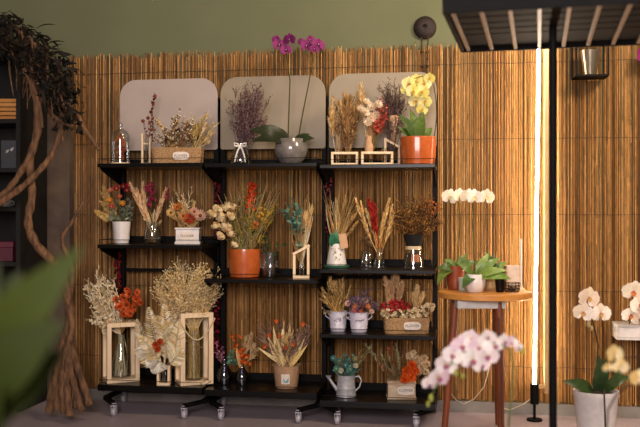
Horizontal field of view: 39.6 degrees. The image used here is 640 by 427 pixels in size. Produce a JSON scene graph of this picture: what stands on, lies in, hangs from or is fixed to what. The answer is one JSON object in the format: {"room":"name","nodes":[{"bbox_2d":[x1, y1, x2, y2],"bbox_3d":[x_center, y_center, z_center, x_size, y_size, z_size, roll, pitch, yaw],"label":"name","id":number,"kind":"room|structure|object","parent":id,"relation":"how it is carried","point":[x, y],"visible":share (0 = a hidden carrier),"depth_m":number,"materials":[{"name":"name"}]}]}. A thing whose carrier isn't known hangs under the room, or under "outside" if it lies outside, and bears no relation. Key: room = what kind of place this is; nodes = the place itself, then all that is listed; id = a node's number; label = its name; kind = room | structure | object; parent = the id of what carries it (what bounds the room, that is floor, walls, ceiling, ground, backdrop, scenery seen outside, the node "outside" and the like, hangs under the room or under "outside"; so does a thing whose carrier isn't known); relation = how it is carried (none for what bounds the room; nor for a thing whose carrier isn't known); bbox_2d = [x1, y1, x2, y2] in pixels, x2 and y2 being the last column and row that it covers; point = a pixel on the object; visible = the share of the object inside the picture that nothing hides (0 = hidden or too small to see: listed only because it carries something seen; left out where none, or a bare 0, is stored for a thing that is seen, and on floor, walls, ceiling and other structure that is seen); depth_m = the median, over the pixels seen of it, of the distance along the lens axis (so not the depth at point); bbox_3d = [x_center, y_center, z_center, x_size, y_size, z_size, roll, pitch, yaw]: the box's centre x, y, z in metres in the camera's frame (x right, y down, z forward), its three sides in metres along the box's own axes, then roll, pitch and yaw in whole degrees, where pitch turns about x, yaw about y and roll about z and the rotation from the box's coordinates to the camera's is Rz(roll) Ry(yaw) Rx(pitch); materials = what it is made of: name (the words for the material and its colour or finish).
{"room":"plant shop","nodes":[
{"label":"plant shop","id":0,"kind":"room"},
{"bbox_2d":[47,96,74,392],"bbox_3d":[-1.309,0.147,4.083,0.364,1.396,0.059,0,0,9],"label":"wall pier","id":1,"kind":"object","parent":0,"point":[60,171],"visible":0.09,"depth_m":4.04,"materials":[{"name":"paint"}]},
{"bbox_2d":[0,0,638,405],"bbox_3d":[0.005,-0.505,3.950,4.826,2.700,0.100,0,0,9],"label":"wall","id":2,"kind":"structure","parent":0,"point":[90,28],"depth_m":3.93,"materials":[{"name":"green paint"}]},
{"bbox_2d":[68,43,639,406],"bbox_3d":[0.563,0.036,3.791,3.480,1.532,0.012,0,0,9],"label":"screen","id":3,"kind":"object","parent":2,"relation":"attached to","point":[577,352],"visible":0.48,"depth_m":3.79,"materials":[{"name":"wood"}]},
{"bbox_2d":[451,370,529,409],"bbox_3d":[0.714,0.656,3.732,0.362,0.336,0.004,0,0,9],"label":"power cable","id":4,"kind":"object","parent":3,"relation":"attached to","point":[488,370],"visible":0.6,"depth_m":3.73,"materials":[{"name":"plastic"}]},
{"bbox_2d":[571,46,609,79],"bbox_3d":[1.103,-0.641,3.636,0.133,0.174,0.122,0,0,7],"label":"wire lantern","id":5,"kind":"object","parent":3,"relation":"attached to","point":[589,58],"visible":0.72,"depth_m":3.60,"materials":[{"name":"black metal"}]},
{"bbox_2d":[612,321,639,340],"bbox_3d":[1.349,0.475,3.584,0.313,0.060,0.138,0,0,9],"label":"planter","id":6,"kind":"object","parent":3,"relation":"attached to","point":[621,330],"visible":1,"depth_m":3.54,"materials":[{"name":"white wood"}]},
{"bbox_2d":[621,281,639,323],"bbox_3d":[1.332,0.378,3.557,0.309,0.250,0.125,0,0,-18],"label":"potted orchid","id":7,"kind":"object","parent":6,"relation":"on","point":[633,288],"visible":0.94,"depth_m":3.50,"materials":[{"name":"white plant"}]},
{"bbox_2d":[637,49,639,62],"bbox_3d":[1.388,-0.545,3.602,0.225,0.267,0.079,0,0,0],"label":"orchid","id":8,"kind":"object","parent":3,"relation":"attached to","point":[638,50],"visible":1,"depth_m":3.58,"materials":[{"name":"plant"}]},
{"bbox_2d":[78,387,639,418],"bbox_3d":[0.612,0.822,3.788,3.575,0.047,0.022,0,0,9],"label":"baseboard","id":9,"kind":"structure","parent":2,"relation":"attached to","point":[455,406],"depth_m":3.79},
{"bbox_2d":[413,16,436,73],"bbox_3d":[0.449,-0.673,3.807,0.100,0.351,0.036,0,0,9],"label":"disc","id":10,"kind":"object","parent":2,"relation":"attached to","point":[424,27],"visible":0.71,"depth_m":3.80,"materials":[{"name":"metal"}]},
{"bbox_2d":[6,399,639,426],"bbox_3d":[-0.514,0.895,1.400,5.826,0.100,5.300,0,0,9],"label":"floor","id":11,"kind":"structure","parent":0,"point":[130,413],"depth_m":3.68,"materials":[{"name":"grey concrete"}]},
{"bbox_2d":[0,51,46,410],"bbox_3d":[-1.562,0.075,3.956,0.620,1.540,0.245,0,0,9],"label":"shelving unit","id":12,"kind":"object","parent":11,"relation":"on","point":[20,129],"visible":0.41,"depth_m":3.93,"materials":[{"name":"black wood"}]},
{"bbox_2d":[0,241,15,260],"bbox_3d":[-1.388,0.165,3.904,0.116,0.085,0.106,0,0,0],"label":"box","id":13,"kind":"object","parent":12,"relation":"on","point":[7,248],"visible":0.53,"depth_m":3.85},
{"bbox_2d":[0,99,15,118],"bbox_3d":[-1.379,-0.451,3.903,0.180,0.092,0.120,0,0,0],"label":"wooden crate","id":14,"kind":"object","parent":12,"relation":"on","point":[7,106],"visible":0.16,"depth_m":3.84,"materials":[{"name":"orange wood"}]},
{"bbox_2d":[0,261,15,265],"bbox_3d":[-1.563,0.217,3.953,0.580,0.018,0.230,0,0,9],"label":"shelf","id":15,"kind":"object","parent":12,"relation":"attached to","point":[2,263],"depth_m":3.80,"materials":[{"name":"black wood"}]},
{"bbox_2d":[0,207,15,210],"bbox_3d":[-1.563,-0.019,3.953,0.580,0.018,0.230,0,0,9],"label":"shelf","id":16,"kind":"object","parent":12,"relation":"attached to","point":[1,208],"depth_m":3.80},
{"bbox_2d":[0,168,15,174],"bbox_3d":[-1.563,-0.186,3.953,0.580,0.018,0.230,0,0,9],"label":"shelf","id":17,"kind":"object","parent":12,"relation":"attached to","point":[3,171],"depth_m":3.80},
{"bbox_2d":[0,119,15,128],"bbox_3d":[-1.563,-0.396,3.953,0.580,0.018,0.230,0,0,9],"label":"shelf","id":18,"kind":"object","parent":12,"relation":"attached to","point":[4,123],"depth_m":3.84,"materials":[{"name":"black wood"}]},
{"bbox_2d":[1,140,15,167],"bbox_3d":[-1.361,-0.258,3.889,0.068,0.125,0.014,0,0,0],"label":"picture","id":19,"kind":"object","parent":12,"relation":"on","point":[8,147],"visible":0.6,"depth_m":3.88,"materials":[{"name":"grey paper"}]},
{"bbox_2d":[3,200,14,206],"bbox_3d":[-1.368,-0.043,3.890,0.049,0.030,0.044,0,0,38],"label":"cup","id":20,"kind":"object","parent":12,"relation":"on","point":[8,204],"visible":0.65,"depth_m":3.88,"materials":[{"name":"ceramic"}]},
{"bbox_2d":[0,244,84,426],"bbox_3d":[-0.370,0.438,0.920,0.310,0.814,0.310,0,0,0],"label":"plant","id":21,"kind":"object","parent":11,"relation":"on","point":[27,363],"visible":1,"depth_m":0.90,"materials":[{"name":"green plant"}]},
{"bbox_2d":[0,10,99,416],"bbox_3d":[-1.168,-0.019,3.630,0.537,1.671,0.249,0,0,9],"label":"tree","id":22,"kind":"object","parent":11,"relation":"on","point":[64,394],"visible":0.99,"depth_m":3.62,"materials":[{"name":"brown plant"}]},
{"bbox_2d":[98,78,220,418],"bbox_3d":[-0.687,0.126,3.819,0.457,1.438,0.305,0,0,9],"label":"display rack","id":23,"kind":"object","parent":11,"relation":"on","point":[197,96],"visible":0.78,"depth_m":3.90,"materials":[{"name":"black metal"}]},
{"bbox_2d":[94,183,133,243],"bbox_3d":[-0.885,-0.002,3.832,0.171,0.264,0.080,0,0,0],"label":"potted flowers","id":24,"kind":"object","parent":23,"relation":"on","point":[121,224],"visible":1,"depth_m":3.82,"materials":[{"name":"white ceramic"}]},
{"bbox_2d":[113,252,121,317],"bbox_3d":[-0.898,0.320,3.941,0.038,0.304,0.035,0,0,9],"label":"garland","id":25,"kind":"object","parent":23,"relation":"hanging from","point":[117,270],"visible":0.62,"depth_m":3.94,"materials":[{"name":"red plant"}]},
{"bbox_2d":[111,123,129,162],"bbox_3d":[-0.860,-0.301,3.833,0.090,0.182,0.090,0,0,0],"label":"glass cloche","id":26,"kind":"object","parent":23,"relation":"on","point":[120,150],"visible":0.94,"depth_m":3.84,"materials":[{"name":"clear glass"}]},
{"bbox_2d":[102,319,139,383],"bbox_3d":[-0.863,0.589,3.808,0.157,0.253,0.112,0,0,-24],"label":"wooden lantern","id":27,"kind":"object","parent":23,"relation":"on","point":[106,335],"visible":0.88,"depth_m":3.79,"materials":[{"name":"brown wood"}]},
{"bbox_2d":[83,265,142,376],"bbox_3d":[-0.887,0.459,3.806,0.268,0.485,0.122,0,0,0],"label":"bottle","id":28,"kind":"object","parent":27,"relation":"in","point":[103,308],"visible":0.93,"depth_m":3.80,"materials":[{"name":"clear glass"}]},
{"bbox_2d":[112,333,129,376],"bbox_3d":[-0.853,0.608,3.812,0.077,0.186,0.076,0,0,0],"label":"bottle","id":29,"kind":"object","parent":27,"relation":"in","point":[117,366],"depth_m":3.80,"materials":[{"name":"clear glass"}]},
{"bbox_2d":[141,94,156,162],"bbox_3d":[-0.734,-0.364,3.817,0.068,0.309,0.067,0,0,0],"label":"stand","id":30,"kind":"object","parent":23,"relation":"on","point":[149,143],"visible":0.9,"depth_m":3.81,"materials":[{"name":"brown wood"}]},
{"bbox_2d":[129,180,169,243],"bbox_3d":[-0.732,-0.007,3.810,0.179,0.273,0.074,0,0,0],"label":"jar","id":31,"kind":"object","parent":23,"relation":"on","point":[152,224],"visible":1,"depth_m":3.80,"materials":[{"name":"clear glass"}]},
{"bbox_2d":[144,222,160,243],"bbox_3d":[-0.718,0.082,3.810,0.074,0.094,0.074,0,0,0],"label":"jar","id":32,"kind":"object","parent":31,"relation":"attached to","point":[152,226],"depth_m":3.80,"materials":[{"name":"clear glass"}]},
{"bbox_2d":[98,163,206,169],"bbox_3d":[-0.689,-0.202,3.807,0.453,0.016,0.244,0,0,9],"label":"shelf","id":33,"kind":"object","parent":23,"relation":"attached to","point":[103,166],"depth_m":3.71,"materials":[{"name":"black metal"}]},
{"bbox_2d":[98,375,216,393],"bbox_3d":[-0.689,0.729,3.807,0.453,0.026,0.244,0,0,9],"label":"shelf","id":34,"kind":"object","parent":23,"relation":"attached to","point":[147,383],"depth_m":3.70,"materials":[{"name":"black metal"}]},
{"bbox_2d":[98,243,217,248],"bbox_3d":[-0.689,0.138,3.807,0.453,0.016,0.244,0,0,9],"label":"shelf","id":35,"kind":"object","parent":23,"relation":"attached to","point":[112,245],"depth_m":3.70,"materials":[{"name":"black metal"}]},
{"bbox_2d":[134,304,185,385],"bbox_3d":[-0.666,0.545,3.693,0.224,0.342,0.103,0,0,0],"label":"stand","id":36,"kind":"object","parent":23,"relation":"on","point":[149,351],"visible":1,"depth_m":3.69,"materials":[{"name":"beige plant"}]},
{"bbox_2d":[151,341,158,348],"bbox_3d":[-0.677,0.539,3.652,0.032,0.031,0.013,0,0,0],"label":"flower","id":37,"kind":"object","parent":36,"relation":"on","point":[155,345],"depth_m":3.65,"materials":[{"name":"red plant"}]},
{"bbox_2d":[153,346,160,352],"bbox_3d":[-0.668,0.556,3.652,0.032,0.031,0.014,0,0,0],"label":"flower","id":38,"kind":"object","parent":36,"relation":"on","point":[157,348],"depth_m":3.65,"materials":[{"name":"red plant"}]},
{"bbox_2d":[156,338,163,345],"bbox_3d":[-0.658,0.527,3.653,0.032,0.031,0.012,0,0,-25],"label":"flower","id":39,"kind":"object","parent":36,"relation":"on","point":[160,342],"depth_m":3.65,"materials":[{"name":"red plant"}]},
{"bbox_2d":[151,108,220,162],"bbox_3d":[-0.560,-0.329,3.758,0.298,0.239,0.119,0,0,0],"label":"flower basket","id":40,"kind":"object","parent":23,"relation":"on","point":[178,153],"visible":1,"depth_m":3.73,"materials":[{"name":"wicker"}]},
{"bbox_2d":[151,147,203,162],"bbox_3d":[-0.601,-0.243,3.760,0.215,0.066,0.112,0,0,0],"label":"basket","id":41,"kind":"object","parent":40,"relation":"attached to","point":[161,154],"depth_m":3.71,"materials":[{"name":"wood"}]},
{"bbox_2d":[166,187,205,243],"bbox_3d":[-0.566,0.002,3.781,0.172,0.255,0.093,0,0,-3],"label":"flower box","id":42,"kind":"object","parent":23,"relation":"on","point":[190,234],"visible":1,"depth_m":3.75,"materials":[{"name":"white ceramic"}]},
{"bbox_2d":[175,311,214,385],"bbox_3d":[-0.533,0.566,3.754,0.158,0.300,0.120,0,0,-22],"label":"wooden lantern","id":43,"kind":"object","parent":23,"relation":"on","point":[207,321],"visible":0.86,"depth_m":3.73,"materials":[{"name":"brown wood"}]},
{"bbox_2d":[149,256,223,380],"bbox_3d":[-0.565,0.441,3.761,0.320,0.522,0.215,0,0,10],"label":"bottle","id":44,"kind":"object","parent":43,"relation":"in","point":[199,298],"visible":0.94,"depth_m":3.73,"materials":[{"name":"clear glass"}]},
{"bbox_2d":[204,75,326,422],"bbox_3d":[-0.223,0.125,3.743,0.473,1.439,0.305,0,0,9],"label":"display rack","id":45,"kind":"object","parent":11,"relation":"on","point":[314,121],"visible":0.83,"depth_m":3.82,"materials":[{"name":"black metal"}]},
{"bbox_2d":[212,293,219,352],"bbox_3d":[-0.452,0.466,3.868,0.036,0.288,0.035,0,0,9],"label":"garland","id":46,"kind":"object","parent":45,"relation":"hanging from","point":[215,311],"visible":0.72,"depth_m":3.86,"materials":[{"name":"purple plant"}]},
{"bbox_2d":[213,176,220,239],"bbox_3d":[-0.446,-0.031,3.867,0.037,0.292,0.035,0,0,9],"label":"garland","id":47,"kind":"object","parent":45,"relation":"hanging from","point":[216,195],"visible":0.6,"depth_m":3.86,"materials":[{"name":"red plant"}]},
{"bbox_2d":[213,341,237,384],"bbox_3d":[-0.402,0.630,3.758,0.121,0.184,0.066,0,0,0],"label":"bud vase","id":48,"kind":"object","parent":45,"relation":"on","point":[224,374],"visible":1,"depth_m":3.74,"materials":[{"name":"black glass"}]},
{"bbox_2d":[230,331,258,384],"bbox_3d":[-0.317,0.608,3.741,0.125,0.229,0.073,0,0,0],"label":"bud vase","id":49,"kind":"object","parent":45,"relation":"on","point":[241,378],"visible":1,"depth_m":3.73,"materials":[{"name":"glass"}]},
{"bbox_2d":[206,175,283,277],"bbox_3d":[-0.308,0.055,3.731,0.326,0.426,0.158,0,0,0],"label":"flower pot","id":50,"kind":"object","parent":45,"relation":"on","point":[243,257],"visible":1,"depth_m":3.70,"materials":[{"name":"orange ceramic"}]},
{"bbox_2d":[226,80,272,162],"bbox_3d":[-0.308,-0.386,3.745,0.185,0.362,0.138,0,0,-27],"label":"vase","id":51,"kind":"object","parent":45,"relation":"on","point":[246,120],"visible":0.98,"depth_m":3.73,"materials":[{"name":"clear glass"}]},
{"bbox_2d":[204,163,321,169],"bbox_3d":[-0.225,-0.197,3.731,0.469,0.016,0.244,0,0,9],"label":"shelf","id":52,"kind":"object","parent":45,"relation":"attached to","point":[214,166],"depth_m":3.64,"materials":[{"name":"black metal"}]},
{"bbox_2d":[204,275,323,283],"bbox_3d":[-0.225,0.276,3.731,0.469,0.016,0.244,0,0,9],"label":"shelf","id":53,"kind":"object","parent":45,"relation":"attached to","point":[281,279],"depth_m":3.63,"materials":[{"name":"black metal"}]},
{"bbox_2d":[204,379,325,399],"bbox_3d":[-0.225,0.736,3.731,0.469,0.026,0.244,0,0,9],"label":"shelf","id":54,"kind":"object","parent":45,"relation":"attached to","point":[312,389],"depth_m":3.64,"materials":[{"name":"black metal"}]},
{"bbox_2d":[256,231,286,276],"bbox_3d":[-0.209,0.170,3.739,0.136,0.196,0.117,0,0,0],"label":"planter","id":55,"kind":"object","parent":45,"relation":"on","point":[277,254],"visible":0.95,"depth_m":3.73,"materials":[{"name":"clear glass"}]},
{"bbox_2d":[255,315,312,388],"bbox_3d":[-0.148,0.572,3.698,0.252,0.301,0.124,0,0,0],"label":"flower pot","id":56,"kind":"object","parent":45,"relation":"on","point":[286,352],"visible":1,"depth_m":3.68,"materials":[{"name":"paper"}]},
{"bbox_2d":[249,33,324,162],"bbox_3d":[-0.138,-0.478,3.707,0.317,0.545,0.150,0,0,0],"label":"potted orchid","id":57,"kind":"object","parent":45,"relation":"on","point":[286,149],"visible":0.98,"depth_m":3.68,"materials":[{"name":"grey ceramic"}]},
{"bbox_2d":[280,192,314,278],"bbox_3d":[-0.092,0.083,3.672,0.146,0.368,0.066,0,0,0],"label":"stand","id":58,"kind":"object","parent":45,"relation":"on","point":[297,222],"visible":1,"depth_m":3.67,"materials":[{"name":"brown wood"}]},
{"bbox_2d":[320,72,437,426],"bbox_3d":[0.247,0.124,3.666,0.465,1.441,0.305,0,0,9],"label":"display rack","id":59,"kind":"object","parent":11,"relation":"on","point":[369,395],"visible":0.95,"depth_m":3.74,"materials":[{"name":"black metal"}]},
{"bbox_2d":[324,177,332,232],"bbox_3d":[0.036,-0.038,3.787,0.035,0.248,0.035,0,0,32],"label":"garland","id":60,"kind":"object","parent":59,"relation":"hanging from","point":[330,178],"visible":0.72,"depth_m":3.78,"materials":[{"name":"red plant"}]},
{"bbox_2d":[319,277,350,331],"bbox_3d":[0.060,0.366,3.666,0.151,0.234,0.094,0,0,0],"label":"dried flowers","id":61,"kind":"object","parent":59,"relation":"on","point":[337,316],"visible":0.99,"depth_m":3.64,"materials":[{"name":"beige plant"}]},
{"bbox_2d":[324,183,358,267],"bbox_3d":[0.086,0.043,3.681,0.155,0.361,0.109,0,0,0],"label":"flower pot","id":62,"kind":"object","parent":59,"relation":"on","point":[338,242],"visible":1,"depth_m":3.66,"materials":[{"name":"white ceramic"}]},
{"bbox_2d":[327,92,360,163],"bbox_3d":[0.100,-0.353,3.656,0.148,0.311,0.097,0,0,0],"label":"dried flower arrangement","id":63,"kind":"object","parent":59,"relation":"on","point":[339,112],"visible":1,"depth_m":3.65,"materials":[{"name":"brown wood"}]},
{"bbox_2d":[326,343,372,397],"bbox_3d":[0.122,0.641,3.652,0.198,0.218,0.094,0,0,0],"label":"watering can","id":64,"kind":"object","parent":59,"relation":"on","point":[345,388],"visible":0.99,"depth_m":3.63,"materials":[{"name":"metal"}]},
{"bbox_2d":[344,286,385,332],"bbox_3d":[0.175,0.388,3.619,0.170,0.190,0.130,0,0,23],"label":"metal bucket","id":65,"kind":"object","parent":59,"relation":"on","point":[358,319],"visible":1,"depth_m":3.60,"materials":[{"name":"white metal"}]},
{"bbox_2d":[359,234,372,266],"bbox_3d":[0.193,0.155,3.706,0.059,0.137,0.053,0,0,0],"label":"jar","id":66,"kind":"object","parent":59,"relation":"on","point":[369,241],"visible":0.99,"depth_m":3.70,"materials":[{"name":"clear glass"}]},
{"bbox_2d":[354,82,392,163],"bbox_3d":[0.217,-0.369,3.633,0.162,0.344,0.080,0,0,0],"label":"stand","id":67,"kind":"object","parent":59,"relation":"on","point":[374,116],"visible":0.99,"depth_m":3.62,"materials":[{"name":"beige plant"}]},
{"bbox_2d":[355,197,394,268],"bbox_3d":[0.221,0.077,3.607,0.158,0.293,0.056,0,0,-10],"label":"bottle vase","id":68,"kind":"object","parent":59,"relation":"on","point":[372,222],"visible":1,"depth_m":3.60,"materials":[{"name":"clear glass"}]},
{"bbox_2d":[373,248,385,268],"bbox_3d":[0.242,0.181,3.612,0.052,0.085,0.051,0,0,0],"label":"bottle","id":69,"kind":"object","parent":68,"relation":"on","point":[379,252],"depth_m":3.61,"materials":[{"name":"clear glass"}]},
{"bbox_2d":[320,389,436,410],"bbox_3d":[0.245,0.764,3.654,0.461,0.026,0.244,0,0,9],"label":"shelf","id":70,"kind":"object","parent":59,"relation":"attached to","point":[376,399],"depth_m":3.56,"materials":[{"name":"black metal"}]},
{"bbox_2d":[320,327,436,339],"bbox_3d":[0.245,0.492,3.654,0.461,0.016,0.244,0,0,9],"label":"shelf","id":71,"kind":"object","parent":59,"relation":"attached to","point":[374,332],"depth_m":3.55,"materials":[{"name":"black metal"}]},
{"bbox_2d":[320,266,436,274],"bbox_3d":[0.245,0.232,3.654,0.461,0.016,0.244,0,0,9],"label":"shelf","id":72,"kind":"object","parent":59,"relation":"attached to","point":[432,270],"depth_m":3.56,"materials":[{"name":"black metal"}]},
{"bbox_2d":[320,164,436,170],"bbox_3d":[0.245,-0.189,3.654,0.461,0.016,0.244,0,0,9],"label":"shelf","id":73,"kind":"object","parent":59,"relation":"attached to","point":[331,167],"depth_m":3.56,"materials":[{"name":"black metal"}]},
{"bbox_2d":[376,77,408,163],"bbox_3d":[0.302,-0.380,3.680,0.142,0.364,0.111,0,0,0],"label":"stand","id":74,"kind":"object","parent":59,"relation":"on","point":[392,121],"visible":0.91,"depth_m":3.66,"materials":[{"name":"plant"}]},
{"bbox_2d":[365,342,430,399],"bbox_3d":[0.312,0.632,3.612,0.277,0.237,0.101,0,0,0],"label":"flower box","id":75,"kind":"object","parent":59,"relation":"on","point":[403,387],"visible":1,"depth_m":3.59,"materials":[{"name":"brown wood"}]},
{"bbox_2d":[379,274,435,333],"bbox_3d":[0.352,0.356,3.608,0.225,0.255,0.114,0,0,0],"label":"flower basket","id":76,"kind":"object","parent":59,"relation":"on","point":[395,321],"visible":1,"depth_m":3.58,"materials":[{"name":"wicker"}]},
{"bbox_2d":[387,191,444,268],"bbox_3d":[0.393,0.065,3.629,0.235,0.317,0.167,0,0,0],"label":"jar","id":77,"kind":"object","parent":59,"relation":"on","point":[414,233],"visible":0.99,"depth_m":3.60,"materials":[{"name":"clear glass"}]},
{"bbox_2d":[403,250,423,268],"bbox_3d":[0.381,0.179,3.620,0.089,0.090,0.089,0,0,9],"label":"jar","id":78,"kind":"object","parent":77,"relation":"on","point":[411,260],"depth_m":3.59,"materials":[{"name":"clear glass"}]},
{"bbox_2d":[397,73,436,163],"bbox_3d":[0.398,-0.383,3.607,0.150,0.373,0.150,0,0,23],"label":"potted orchid","id":79,"kind":"object","parent":59,"relation":"on","point":[417,142],"visible":0.98,"depth_m":3.58,"materials":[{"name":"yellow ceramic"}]},
{"bbox_2d":[421,318,524,426],"bbox_3d":[0.413,0.546,2.103,0.299,0.598,0.220,0,0,30],"label":"potted orchid","id":80,"kind":"object","parent":11,"relation":"on","point":[469,342],"visible":1,"depth_m":2.10,"materials":[{"name":"pink plant"}]},
{"bbox_2d":[438,288,531,426],"bbox_3d":[0.635,0.573,3.431,0.359,0.547,0.359,0,0,0],"label":"round stool","id":81,"kind":"object","parent":11,"relation":"on","point":[494,300],"visible":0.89,"depth_m":3.32,"materials":[{"name":"orange wood"}]},
{"bbox_2d":[437,188,476,289],"bbox_3d":[0.539,0.100,3.490,0.165,0.399,0.090,0,0,0],"label":"potted orchid","id":82,"kind":"object","parent":81,"relation":"on","point":[452,270],"visible":0.87,"depth_m":3.47,"materials":[{"name":"plant"}]},
{"bbox_2d":[458,277,466,290],"bbox_3d":[0.554,0.274,3.434,0.043,0.050,0.043,0,0,0],"label":"planter","id":83,"kind":"object","parent":81,"relation":"on","point":[460,279],"visible":0.56,"depth_m":3.42,"materials":[{"name":"white ceramic"}]},
{"bbox_2d":[456,188,509,292],"bbox_3d":[0.619,0.102,3.369,0.205,0.394,0.097,0,0,0],"label":"potted orchid","id":84,"kind":"object","parent":81,"relation":"on","point":[474,282],"visible":1,"depth_m":3.36,"materials":[{"name":"green plant"}]},
{"bbox_2d":[479,251,506,290],"bbox_3d":[0.673,0.220,3.457,0.117,0.157,0.062,0,0,0],"label":"potted plant","id":85,"kind":"object","parent":81,"relation":"on","point":[489,283],"visible":0.36,"depth_m":3.44,"materials":[{"name":"beige ceramic"}]},
{"bbox_2d":[495,279,504,291],"bbox_3d":[0.684,0.274,3.378,0.038,0.049,0.038,0,0,0],"label":"candle cup","id":86,"kind":"object","parent":81,"relation":"on","point":[499,283],"visible":0.92,"depth_m":3.36,"materials":[{"name":"glass"}]},
{"bbox_2d":[504,265,519,289],"bbox_3d":[0.757,0.252,3.497,0.055,0.094,0.042,0,0,0],"label":"plant pot","id":87,"kind":"object","parent":81,"relation":"on","point":[513,272],"visible":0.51,"depth_m":3.48,"materials":[{"name":"ceramic"}]},
{"bbox_2d":[504,282,520,291],"bbox_3d":[0.733,0.281,3.395,0.068,0.035,0.068,0,0,0],"label":"wire basket","id":88,"kind":"object","parent":81,"relation":"on","point":[510,288],"visible":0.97,"depth_m":3.38,"materials":[{"name":"black metal"}]},
{"bbox_2d":[517,239,524,289],"bbox_3d":[0.786,0.194,3.477,0.028,0.209,0.028,0,0,0],"label":"taper candle","id":89,"kind":"object","parent":81,"relation":"on","point":[521,285],"visible":0.84,"depth_m":3.47,"materials":[{"name":"beige wax"}]},
{"bbox_2d":[527,49,548,421],"bbox_3d":[0.888,0.035,3.625,0.090,1.620,0.064,0,0,0],"label":"light bar","id":90,"kind":"object","parent":11,"relation":"on","point":[534,387],"visible":0.89,"depth_m":3.62,"materials":[{"name":"glowing white light tube"},{"name":"black metal"}]},
{"bbox_2d":[530,383,538,404],"bbox_3d":[0.875,0.735,3.625,0.034,0.082,0.034,0,0,0],"label":"socket","id":91,"kind":"object","parent":90,"relation":"attached to","point":[534,387],"depth_m":3.61,"materials":[{"name":"black metal"}]},
{"bbox_2d":[442,0,639,426],"bbox_3d":[0.815,0.134,2.406,0.906,1.421,0.564,0,0,14],"label":"pergola","id":92,"kind":"object","parent":11,"relation":"on","point":[475,25],"visible":1,"depth_m":2.41,"materials":[{"name":"metal"}]},
{"bbox_2d":[602,345,639,426],"bbox_3d":[0.692,0.562,1.892,0.206,0.566,0.199,0,0,-45],"label":"potted orchid","id":93,"kind":"object","parent":11,"relation":"on","point":[634,377],"visible":1,"depth_m":1.89,"materials":[{"name":"plant"}]},
{"bbox_3d":[0.967,0.834,3.113,0.190,0.022,0.190,0,0,9],"label":"saucer","id":94,"kind":"object","parent":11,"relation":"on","visible":0},
{"bbox_2d":[563,287,628,426],"bbox_3d":[0.969,0.540,3.110,0.216,0.567,0.162,0,0,23],"label":"potted orchid","id":95,"kind":"object","parent":94,"relation":"on","point":[592,403],"visible":0.98,"depth_m":3.08,"materials":[{"name":"white ceramic"}]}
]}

